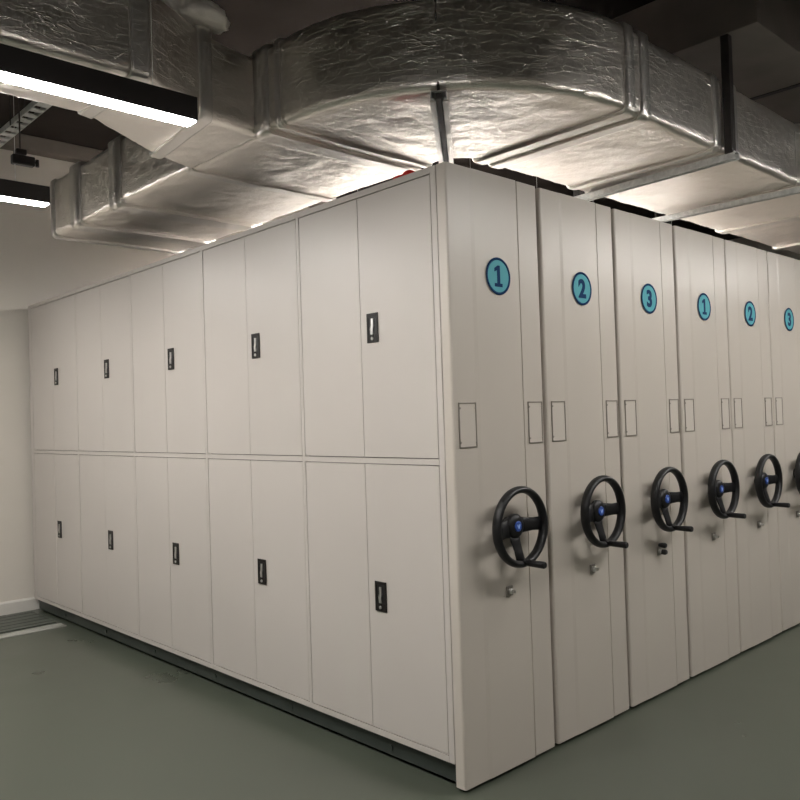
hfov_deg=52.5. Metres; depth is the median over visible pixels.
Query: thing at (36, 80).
diffuser
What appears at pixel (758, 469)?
shelving unit
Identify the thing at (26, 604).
baseboard
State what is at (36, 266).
wall
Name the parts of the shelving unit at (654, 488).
lock knob, lock knob, crank knob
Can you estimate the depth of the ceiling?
5.01 m
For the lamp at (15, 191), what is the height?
1.256 m
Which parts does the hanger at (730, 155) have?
post, post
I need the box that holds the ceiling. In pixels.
[0,0,742,239]
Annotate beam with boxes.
[611,0,799,123]
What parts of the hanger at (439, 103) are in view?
rod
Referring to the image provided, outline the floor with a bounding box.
[0,609,799,799]
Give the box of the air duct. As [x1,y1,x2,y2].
[0,0,799,253]
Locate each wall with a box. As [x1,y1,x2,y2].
[0,149,308,602]
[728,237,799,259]
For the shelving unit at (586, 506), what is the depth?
3.68 m
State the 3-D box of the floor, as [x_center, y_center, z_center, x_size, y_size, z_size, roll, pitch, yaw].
[1.663,1.579,3.786,15.400,0.200,10.680,-1,-2,-43]
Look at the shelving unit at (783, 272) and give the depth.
5.29 m
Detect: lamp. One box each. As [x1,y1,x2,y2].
[0,0,197,126]
[0,96,49,206]
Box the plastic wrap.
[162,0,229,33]
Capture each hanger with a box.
[430,0,453,163]
[573,34,739,200]
[652,186,799,221]
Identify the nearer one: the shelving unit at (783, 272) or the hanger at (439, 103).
the hanger at (439, 103)
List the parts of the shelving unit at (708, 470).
crank knob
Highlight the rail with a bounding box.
[0,623,66,638]
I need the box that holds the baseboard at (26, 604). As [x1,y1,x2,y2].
[0,597,39,615]
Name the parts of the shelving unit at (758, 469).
crank knob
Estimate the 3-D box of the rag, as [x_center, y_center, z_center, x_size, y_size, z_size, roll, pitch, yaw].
[0.031,-0.941,3.424,0.079,0.050,0.200,-1,-2,-43]
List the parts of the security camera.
rod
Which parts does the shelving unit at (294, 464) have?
door, door, handle, handle, door, door, door, door, handle, handle, door, door, door, door, handle, handle, door, door, door, door, handle, lever, lever, handle, door, door, door, door, lever, handle, lever, handle, door, door, panel, crank knob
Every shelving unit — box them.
[28,162,554,790]
[535,188,628,743]
[610,209,693,706]
[672,226,745,676]
[724,240,789,651]
[766,252,799,630]
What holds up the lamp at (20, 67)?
hanging from the ceiling
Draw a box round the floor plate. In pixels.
[0,611,55,632]
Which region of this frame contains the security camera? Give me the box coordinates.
[11,97,38,167]
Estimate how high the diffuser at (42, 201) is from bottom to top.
0.016 m
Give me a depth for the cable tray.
4.79 m
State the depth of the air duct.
3.37 m
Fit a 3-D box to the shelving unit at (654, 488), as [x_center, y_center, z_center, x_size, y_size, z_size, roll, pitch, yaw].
[-0.220,0.358,5.751,0.575,2.434,4.812,-1,-2,-43]
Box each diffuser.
[0,71,195,126]
[0,196,48,206]
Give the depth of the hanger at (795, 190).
4.74 m
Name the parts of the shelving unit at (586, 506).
crank knob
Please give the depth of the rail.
5.81 m
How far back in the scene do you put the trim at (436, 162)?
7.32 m
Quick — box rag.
[392,170,415,179]
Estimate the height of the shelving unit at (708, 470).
2.434 m
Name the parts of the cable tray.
rod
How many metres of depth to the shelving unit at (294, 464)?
3.68 m
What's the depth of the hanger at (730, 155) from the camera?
3.84 m
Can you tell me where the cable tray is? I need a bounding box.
[0,95,51,147]
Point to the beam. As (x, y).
(765, 34)

